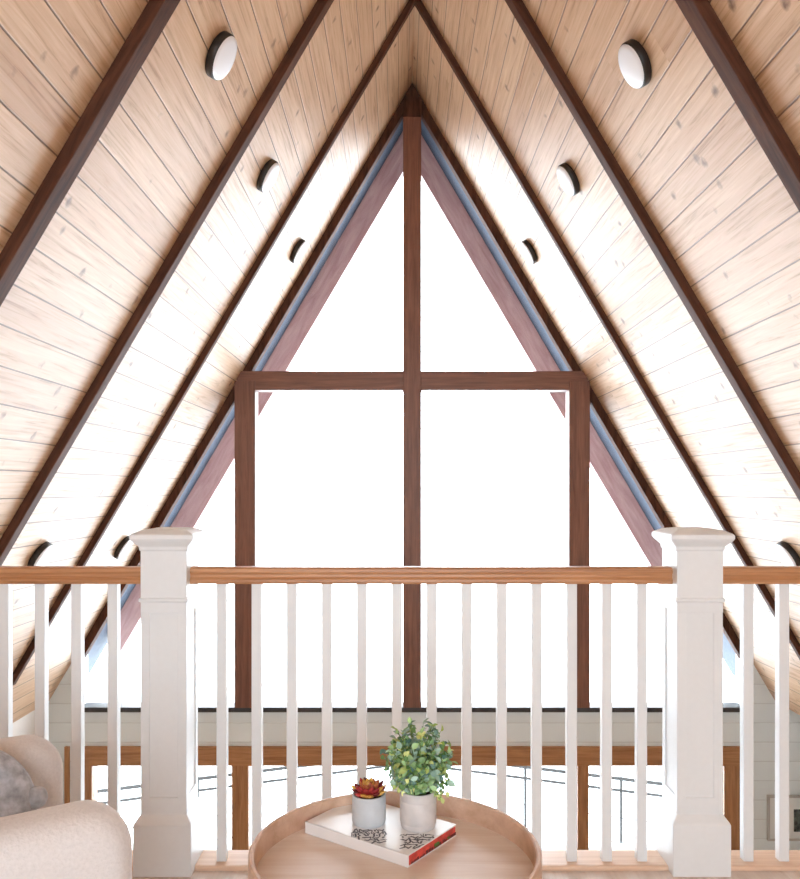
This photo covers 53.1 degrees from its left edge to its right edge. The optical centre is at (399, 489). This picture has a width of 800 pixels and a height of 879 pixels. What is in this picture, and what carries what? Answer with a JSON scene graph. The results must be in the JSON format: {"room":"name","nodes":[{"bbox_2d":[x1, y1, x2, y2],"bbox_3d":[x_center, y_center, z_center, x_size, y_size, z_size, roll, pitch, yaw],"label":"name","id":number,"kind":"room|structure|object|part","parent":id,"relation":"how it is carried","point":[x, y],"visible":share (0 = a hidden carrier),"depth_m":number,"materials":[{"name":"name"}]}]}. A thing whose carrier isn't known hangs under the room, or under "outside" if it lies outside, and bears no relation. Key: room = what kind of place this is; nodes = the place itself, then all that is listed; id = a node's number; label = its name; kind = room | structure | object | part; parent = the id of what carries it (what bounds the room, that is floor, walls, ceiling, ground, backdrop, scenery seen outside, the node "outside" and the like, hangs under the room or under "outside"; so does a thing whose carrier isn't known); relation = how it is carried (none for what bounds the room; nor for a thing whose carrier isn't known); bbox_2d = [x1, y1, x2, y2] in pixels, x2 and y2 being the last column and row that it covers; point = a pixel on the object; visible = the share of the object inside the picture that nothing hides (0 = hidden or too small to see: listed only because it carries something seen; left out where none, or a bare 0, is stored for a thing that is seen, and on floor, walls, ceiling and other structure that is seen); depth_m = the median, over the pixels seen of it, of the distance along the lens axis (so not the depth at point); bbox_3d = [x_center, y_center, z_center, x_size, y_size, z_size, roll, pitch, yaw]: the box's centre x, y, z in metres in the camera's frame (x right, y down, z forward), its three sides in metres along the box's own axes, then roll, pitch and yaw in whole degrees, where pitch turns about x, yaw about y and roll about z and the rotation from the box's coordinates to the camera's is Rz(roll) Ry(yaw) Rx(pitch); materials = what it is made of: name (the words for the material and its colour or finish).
{"room":"loft sitting area","nodes":[
{"label":"loft sitting area","id":0,"kind":"room"},
{"bbox_2d":[13,710,34,735],"bbox_3d":[-2.893,2.850,1.785,0.120,2.380,9.570,0,0,0],"label":"wall","id":1,"kind":"structure","parent":0,"point":[25,725],"depth_m":6.05,"materials":[{"name":"white paint"}]},
{"bbox_2d":[0,0,413,722],"bbox_3d":[-1.406,-0.881,1.745,3.007,5.162,9.490,0,0,0],"label":"ceiling","id":2,"kind":"structure","parent":0,"point":[173,128],"depth_m":3.83,"materials":[{"name":"brown wood"}]},
{"bbox_2d":[27,542,54,565],"bbox_3d":[-2.024,0.379,4.510,0.125,0.176,0.188,0,0,0],"label":"ceiling lamp","id":3,"kind":"object","parent":2,"relation":"attached to","point":[41,556],"visible":0.73,"depth_m":4.46,"materials":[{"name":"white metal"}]},
{"bbox_2d":[34,545,54,565],"bbox_3d":[-2.006,0.391,4.510,0.010,0.180,0.180,30,0,0],"label":"diffuser","id":4,"kind":"object","parent":3,"relation":"attached to","point":[44,553],"depth_m":4.47,"materials":[{"name":"white plastic"}]},
{"bbox_2d":[0,0,180,306],"bbox_3d":[-1.216,-0.987,2.749,2.626,4.552,0.090,0,0,0],"label":"ceiling beam","id":5,"kind":"structure","parent":2,"relation":"attached to","point":[149,26],"depth_m":2.71,"materials":[{"name":"brown wood"}]},
{"bbox_2d":[114,536,132,559],"bbox_3d":[-2.053,0.429,5.940,0.125,0.176,0.188,0,0,0],"label":"ceiling lamp","id":6,"kind":"object","parent":2,"relation":"attached to","point":[125,544],"visible":0.9,"depth_m":5.88,"materials":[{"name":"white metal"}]},
{"bbox_2d":[118,540,132,559],"bbox_3d":[-2.035,0.441,5.940,0.010,0.180,0.180,30,0,0],"label":"diffuser","id":7,"kind":"object","parent":6,"relation":"attached to","point":[125,545],"depth_m":5.88,"materials":[{"name":"white plastic"}]},
{"bbox_2d":[0,0,333,565],"bbox_3d":[-1.216,-0.987,3.967,2.626,4.552,0.075,0,0,0],"label":"ceiling beam","id":8,"kind":"structure","parent":2,"relation":"attached to","point":[318,12],"depth_m":3.93,"materials":[{"name":"wood"}]},
{"bbox_2d":[13,0,414,684],"bbox_3d":[-1.216,-0.993,5.240,2.626,4.541,0.050,0,0,0],"label":"ceiling beam","id":9,"kind":"structure","parent":2,"relation":"attached to","point":[409,6],"depth_m":5.21,"materials":[{"name":"brown wood"}]},
{"bbox_2d":[205,31,236,79],"bbox_3d":[-0.741,-1.801,3.320,0.125,0.176,0.188,0,0,0],"label":"ceiling lamp","id":10,"kind":"object","parent":2,"relation":"attached to","point":[220,58],"visible":1,"depth_m":3.28,"materials":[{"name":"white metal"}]},
{"bbox_2d":[213,36,236,79],"bbox_3d":[-0.724,-1.789,3.320,0.010,0.180,0.180,30,0,0],"label":"diffuser","id":11,"kind":"object","parent":10,"relation":"attached to","point":[225,48],"depth_m":3.29,"materials":[{"name":"white plastic"}]},
{"bbox_2d":[257,159,278,192],"bbox_3d":[-0.750,-1.786,4.550,0.125,0.176,0.188,0,0,0],"label":"ceiling lamp","id":12,"kind":"object","parent":2,"relation":"attached to","point":[268,175],"visible":1,"depth_m":4.50,"materials":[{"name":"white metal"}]},
{"bbox_2d":[262,163,278,192],"bbox_3d":[-0.732,-1.774,4.550,0.010,0.180,0.180,30,0,0],"label":"diffuser","id":13,"kind":"object","parent":12,"relation":"attached to","point":[270,172],"depth_m":4.51,"materials":[{"name":"white plastic"}]},
{"bbox_2d":[290,239,306,263],"bbox_3d":[-0.756,-1.776,5.950,0.125,0.176,0.188,0,0,0],"label":"ceiling lamp","id":14,"kind":"object","parent":2,"relation":"attached to","point":[299,248],"visible":1,"depth_m":5.89,"materials":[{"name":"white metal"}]},
{"bbox_2d":[352,792,385,828],"bbox_3d":[-0.071,0.725,1.826,0.077,0.066,0.077,0,0,0],"label":"pot","id":15,"kind":"object","parent":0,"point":[368,808],"depth_m":1.79,"materials":[{"name":"ceramic"}]},
{"bbox_2d":[49,655,799,849],"bbox_3d":[0.432,2.599,6.500,6.530,2.683,0.140,0,0,0],"label":"wall","id":16,"kind":"structure","parent":0,"point":[344,724],"depth_m":6.43,"materials":[{"name":"white paint"}]},
{"bbox_2d":[64,746,69,803],"bbox_3d":[-2.671,2.479,6.423,0.035,0.842,0.035,0,0,0],"label":"trim","id":17,"kind":"structure","parent":16,"relation":"attached to","point":[66,748],"depth_m":6.41,"materials":[{"name":"brown wood"}]},
{"bbox_2d":[88,119,402,674],"bbox_3d":[-1.396,-0.899,6.851,2.986,5.127,0.719,0,0,0],"label":"trim","id":18,"kind":"structure","parent":16,"relation":"attached to","point":[100,643],"depth_m":6.89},
{"bbox_2d":[120,132,402,656],"bbox_3d":[-1.228,-0.833,7.060,2.650,4.861,0.120,0,0,0],"label":"rafter","id":19,"kind":"object","parent":16,"relation":"attached to","point":[390,174],"visible":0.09,"depth_m":7.00,"materials":[{"name":"wood"}]},
{"bbox_2d":[85,84,739,711],"bbox_3d":[0.097,-0.743,6.457,5.320,5.037,0.185,0,0,0],"label":"window","id":20,"kind":"structure","parent":16,"relation":"in","point":[411,381],"depth_m":6.37,"materials":[{"name":"brown wood"}]},
{"bbox_3d":[-1.233,-0.941,6.455,2.660,4.642,0.090,0,0,0],"label":"sloping frame","id":21,"kind":"part","parent":20,"relation":"part of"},
{"bbox_3d":[0.097,1.756,6.468,5.320,0.038,0.165,0,0,0],"label":"sill","id":22,"kind":"part","parent":20,"relation":"part of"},
{"bbox_3d":[1.427,-0.941,6.455,2.660,4.642,0.090,0,0,0],"label":"sloping frame","id":23,"kind":"part","parent":20,"relation":"part of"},
{"bbox_3d":[2.102,0.444,6.474,1.290,2.593,0.008,0,0,0],"label":"pane","id":24,"kind":"part","parent":20,"relation":"part of","materials":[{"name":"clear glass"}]},
{"bbox_2d":[85,746,739,849],"bbox_3d":[0.107,2.479,6.465,5.300,0.842,0.130,0,0,0],"label":"window","id":25,"kind":"structure","parent":16,"relation":"in","point":[239,757],"depth_m":6.40,"materials":[{"name":"brown wood"}]},
{"bbox_3d":[-2.506,2.553,6.465,0.075,0.695,0.122,0,0,0],"label":"post","id":26,"kind":"part","parent":25,"relation":"part of","materials":[{"name":"brown wood"}]},
{"bbox_3d":[-1.280,2.553,6.465,0.135,0.695,0.122,0,0,0],"label":"post","id":27,"kind":"part","parent":25,"relation":"part of","materials":[{"name":"brown wood"}]},
{"bbox_3d":[1.467,2.553,6.465,0.090,0.695,0.122,0,0,0],"label":"post","id":28,"kind":"part","parent":25,"relation":"part of","materials":[{"name":"brown wood"}]},
{"bbox_3d":[2.677,2.553,6.465,0.160,0.695,0.122,0,0,0],"label":"post","id":29,"kind":"part","parent":25,"relation":"part of","materials":[{"name":"brown wood"}]},
{"bbox_2d":[421,120,735,675],"bbox_3d":[1.590,-0.899,6.851,2.986,5.127,0.719,0,0,0],"label":"trim","id":30,"kind":"structure","parent":16,"relation":"attached to","point":[729,656],"depth_m":6.87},
{"bbox_2d":[421,135,661,588],"bbox_3d":[1.366,-0.927,7.060,2.538,4.671,0.120,0,0,0],"label":"rafter","id":31,"kind":"object","parent":30,"relation":"attached to","point":[443,195],"visible":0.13,"depth_m":7.00,"materials":[{"name":"wood"}]},
{"bbox_2d":[767,795,799,840],"bbox_3d":[3.167,2.630,6.417,0.440,0.360,0.026,0,0,0],"label":"picture frame","id":32,"kind":"object","parent":16,"relation":"attached to","point":[794,800],"visible":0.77,"depth_m":6.42,"materials":[{"name":"beige wood"}]},
{"bbox_2d":[794,809,799,831],"bbox_3d":[3.232,2.650,6.413,0.150,0.180,0.002,0,0,0],"label":"print","id":33,"kind":"object","parent":32,"relation":"attached to","point":[796,811],"depth_m":6.41},
{"bbox_2d":[132,871,799,878],"bbox_3d":[0.097,1.390,-0.187,5.280,0.280,5.626,0,0,0],"label":"floor","id":34,"kind":"structure","parent":0,"point":[196,874],"depth_m":2.59,"materials":[{"name":"brown wood"}]},
{"bbox_2d":[0,735,131,878],"bbox_3d":[-1.063,0.830,1.602,0.860,0.840,0.770,0,0,-35],"label":"armchair","id":35,"kind":"object","parent":34,"relation":"on","point":[83,839],"visible":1,"depth_m":1.51,"materials":[{"name":"beige fabric"}]},
{"bbox_2d":[0,750,47,816],"bbox_3d":[-0.990,0.745,1.825,0.329,0.310,0.166,0,0,-40],"label":"throw pillow","id":36,"kind":"object","parent":35,"relation":"on","point":[18,793],"visible":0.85,"depth_m":1.85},
{"bbox_3d":[-1.179,0.877,1.906,0.700,0.485,0.140,0,0,-35],"label":"arm","id":37,"kind":"part","parent":35,"relation":"part of","materials":[{"name":"beige fabric"}]},
{"bbox_3d":[-0.835,0.868,1.415,0.700,0.505,0.140,0,0,-35],"label":"arm","id":38,"kind":"part","parent":35,"relation":"part of","materials":[{"name":"beige fabric"}]},
{"bbox_2d":[129,527,207,876],"bbox_3d":[-0.769,0.688,2.676,0.206,1.124,0.206,0,0,0],"label":"newel post","id":39,"kind":"object","parent":34,"relation":"on","point":[169,830],"visible":0.97,"depth_m":2.60,"materials":[{"name":"white paint"}]},
{"bbox_2d":[248,790,541,878],"bbox_3d":[-0.010,0.993,1.660,0.600,0.516,0.600,0,0,0],"label":"tray table","id":40,"kind":"object","parent":34,"relation":"on","point":[488,842],"visible":0.7,"depth_m":1.72,"materials":[{"name":"brown wood"}]},
{"bbox_2d":[305,804,455,867],"bbox_3d":[-0.045,0.771,1.821,0.289,0.026,0.194,0,0,36],"label":"book","id":41,"kind":"object","parent":40,"relation":"on","point":[390,842],"visible":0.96,"depth_m":1.76,"materials":[{"name":"paper"}]},
{"bbox_2d":[351,777,386,828],"bbox_3d":[-0.072,0.709,1.826,0.083,0.098,0.089,0,0,0],"label":"succulent","id":42,"kind":"object","parent":41,"relation":"on","point":[368,796],"visible":1,"depth_m":1.80,"materials":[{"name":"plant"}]},
{"bbox_2d":[351,828,433,848],"bbox_3d":[-0.021,0.758,1.755,0.171,0.001,0.116,0,0,36],"label":"print","id":43,"kind":"object","parent":41,"relation":"on","point":[354,831],"depth_m":1.75},
{"bbox_2d":[380,717,457,832],"bbox_3d":[0.043,0.639,1.801,0.176,0.238,0.181,0,0,0],"label":"plant","id":44,"kind":"object","parent":41,"relation":"on","point":[418,774],"visible":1,"depth_m":1.77,"materials":[{"name":"green plant"}]},
{"bbox_3d":[0.041,0.717,1.805,0.083,0.083,0.083,0,0,0],"label":"pot","id":45,"kind":"part","parent":44,"relation":"part of","materials":[{"name":"white ceramic"}]},
{"bbox_2d":[411,832,455,863],"bbox_3d":[0.075,0.778,1.743,0.001,0.008,0.176,0,0,36],"label":"spine","id":46,"kind":"object","parent":41,"relation":"on","point":[453,834],"depth_m":1.74,"materials":[{"name":"red paper"}]},
{"bbox_2d":[132,850,799,870],"bbox_3d":[0.097,1.393,2.690,5.200,0.314,0.124,0,0,0],"label":"trim","id":47,"kind":"structure","parent":34,"relation":"attached to","point":[552,860],"depth_m":2.65,"materials":[{"name":"brown wood"}]},
{"bbox_2d":[0,566,140,813],"bbox_3d":[-1.389,0.746,2.676,1.089,0.980,0.068,0,0,0],"label":"railing section","id":48,"kind":"object","parent":47,"relation":"on","point":[41,576],"visible":0.6,"depth_m":2.66,"materials":[{"name":"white wood"}]},
{"bbox_3d":[-1.389,0.284,2.676,1.089,0.054,0.068,0,0,0],"label":"handrail","id":49,"kind":"part","parent":48,"relation":"part of","materials":[{"name":"brown wood"}]},
{"bbox_2d":[190,566,672,861],"bbox_3d":[0.103,0.746,2.676,1.595,0.980,0.068,0,0,0],"label":"railing section","id":50,"kind":"object","parent":47,"relation":"on","point":[222,576],"visible":0.74,"depth_m":2.66,"materials":[{"name":"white wood"}]},
{"bbox_3d":[0.103,0.284,2.676,1.595,0.054,0.068,0,0,0],"label":"handrail","id":51,"kind":"part","parent":50,"relation":"part of","materials":[{"name":"brown wood"}]},
{"bbox_2d":[723,566,799,861],"bbox_3d":[1.589,0.746,2.676,1.076,0.980,0.068,0,0,0],"label":"railing section","id":52,"kind":"object","parent":47,"relation":"on","point":[746,576],"visible":0.91,"depth_m":2.66,"materials":[{"name":"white wood"}]},
{"bbox_3d":[1.589,0.284,2.676,1.076,0.054,0.068,0,0,0],"label":"handrail","id":53,"kind":"part","parent":52,"relation":"part of","materials":[{"name":"brown wood"}]},
{"bbox_2d":[652,527,734,876],"bbox_3d":[0.976,0.688,2.676,0.206,1.124,0.206,0,0,0],"label":"newel post","id":54,"kind":"object","parent":34,"relation":"on","point":[693,833],"visible":0.98,"depth_m":2.60,"materials":[{"name":"white paint"}]},
{"bbox_2d":[412,0,799,714],"bbox_3d":[1.600,-0.881,1.745,3.007,5.162,9.490,0,0,0],"label":"ceiling","id":55,"kind":"structure","parent":0,"point":[681,141],"depth_m":4.25,"materials":[{"name":"brown wood"}]},
{"bbox_2d":[520,240,536,264],"bbox_3d":[0.956,-1.766,5.940,0.125,0.176,0.188,0,0,0],"label":"ceiling lamp","id":56,"kind":"object","parent":55,"relation":"attached to","point":[527,249],"visible":1,"depth_m":5.88,"materials":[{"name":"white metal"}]},
{"bbox_2d":[520,242,532,263],"bbox_3d":[0.938,-1.754,5.940,0.010,0.180,0.180,-30,0,0],"label":"diffuser","id":57,"kind":"object","parent":56,"relation":"attached to","point":[527,250],"depth_m":5.89,"materials":[{"name":"white plastic"}]},
{"bbox_2d":[557,163,579,195],"bbox_3d":[0.956,-1.766,4.550,0.125,0.176,0.188,0,0,0],"label":"ceiling lamp","id":58,"kind":"object","parent":55,"relation":"attached to","point":[568,180],"visible":1,"depth_m":4.50,"materials":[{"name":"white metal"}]},
{"bbox_2d":[557,166,573,195],"bbox_3d":[0.938,-1.754,4.550,0.010,0.180,0.180,-30,0,0],"label":"diffuser","id":59,"kind":"object","parent":58,"relation":"attached to","point":[565,175],"depth_m":4.51,"materials":[{"name":"white plastic"}]},
{"bbox_2d":[415,0,799,659],"bbox_3d":[1.410,-0.993,5.240,2.626,4.541,0.050,0,0,0],"label":"ceiling beam","id":60,"kind":"structure","parent":55,"relation":"attached to","point":[419,5],"depth_m":5.21,"materials":[{"name":"brown wood"}]},
{"bbox_2d":[618,39,651,88],"bbox_3d":[0.965,-1.751,3.290,0.125,0.176,0.188,0,0,0],"label":"ceiling lamp","id":61,"kind":"object","parent":55,"relation":"attached to","point":[633,59],"visible":1,"depth_m":3.25,"materials":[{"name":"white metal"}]},
{"bbox_2d":[618,44,643,87],"bbox_3d":[0.947,-1.739,3.290,0.010,0.180,0.180,-30,0,0],"label":"diffuser","id":62,"kind":"object","parent":61,"relation":"attached to","point":[630,56],"depth_m":3.27,"materials":[{"name":"white plastic"}]},
{"bbox_2d":[505,0,799,501],"bbox_3d":[1.410,-0.987,3.967,2.626,4.552,0.075,0,0,0],"label":"ceiling beam","id":63,"kind":"structure","parent":55,"relation":"attached to","point":[518,8],"depth_m":3.93,"materials":[{"name":"wood"}]},
{"bbox_2d":[675,0,799,211],"bbox_3d":[1.410,-0.987,2.749,2.626,4.552,0.090,0,0,0],"label":"ceiling beam","id":64,"kind":"structure","parent":55,"relation":"attached to","point":[700,15],"depth_m":2.72,"materials":[{"name":"brown wood"}]},
{"bbox_2d":[775,541,799,565],"bbox_3d":[2.218,0.379,4.570,0.125,0.176,0.188,0,0,0],"label":"ceiling lamp","id":65,"kind":"object","parent":55,"relation":"attached to","point":[786,554],"visible":0.84,"depth_m":4.52,"materials":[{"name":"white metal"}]},
{"label":"outside","id":66,"kind":"structure","parent":0,"visible":0},
{"bbox_2d":[88,483,735,842],"bbox_3d":[0.097,2.531,45.000,120.000,6.834,120.000,0,0,0],"label":"snowy ground","id":67,"kind":"structure","parent":66,"point":[327,524],"depth_m":32.98,"materials":[{"name":"white snow"}]},
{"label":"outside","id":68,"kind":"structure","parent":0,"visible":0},
{"bbox_3d":[0.097,4.030,7.815,7.000,0.140,2.470,0,0,0],"label":"deck","id":69,"kind":"object","parent":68,"visible":0},
{"bbox_2d":[97,766,391,841],"bbox_3d":[-1.603,3.445,8.345,3.529,1.030,0.040,0,0,-21],"label":"deck railing","id":70,"kind":"object","parent":69,"relation":"on","point":[128,787],"visible":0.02,"depth_m":8.36,"materials":[{"name":"metal"}]},
{"bbox_3d":[-1.603,2.950,8.345,3.529,0.040,0.040,0,0,-21],"label":"rail","id":71,"kind":"part","parent":70,"relation":"part of","materials":[{"name":"metal"}]},
{"bbox_3d":[-1.603,3.070,8.345,3.529,0.032,0.032,0,0,-21],"label":"rail","id":72,"kind":"part","parent":70,"relation":"part of","materials":[{"name":"metal"}]},
{"bbox_3d":[-1.603,3.350,8.345,3.529,0.012,0.012,0,0,-21],"label":"rail","id":73,"kind":"part","parent":70,"relation":"part of","materials":[{"name":"metal"}]},
{"bbox_2d":[439,766,661,842],"bbox_3d":[1.797,3.445,8.345,3.529,1.030,0.040,0,0,21],"label":"deck railing","id":74,"kind":"object","parent":69,"relation":"on","point":[525,778],"visible":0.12,"depth_m":8.38,"materials":[{"name":"metal"}]},
{"bbox_3d":[1.335,3.445,8.520,0.030,1.030,0.030,0,0,22],"label":"post","id":75,"kind":"part","parent":74,"relation":"part of","materials":[{"name":"metal"}]},
{"bbox_3d":[1.797,3.350,8.345,3.529,0.012,0.012,0,0,21],"label":"rail","id":76,"kind":"part","parent":74,"relation":"part of","materials":[{"name":"metal"}]},
{"bbox_3d":[1.797,3.070,8.345,3.529,0.032,0.032,0,0,21],"label":"rail","id":77,"kind":"part","parent":74,"relation":"part of","materials":[{"name":"metal"}]},
{"bbox_3d":[1.797,3.600,8.345,3.529,0.012,0.012,0,0,21],"label":"rail","id":78,"kind":"part","parent":74,"relation":"part of","materials":[{"name":"metal"}]},
{"bbox_3d":[1.797,2.950,8.345,3.529,0.040,0.040,0,0,21],"label":"rail","id":79,"kind":"part","parent":74,"relation":"part of","materials":[{"name":"metal"}]},
{"bbox_3d":[2.259,3.445,8.170,0.030,1.030,0.030,0,0,-23],"label":"post","id":80,"kind":"part","parent":74,"relation":"part of","materials":[{"name":"metal"}]}
]}

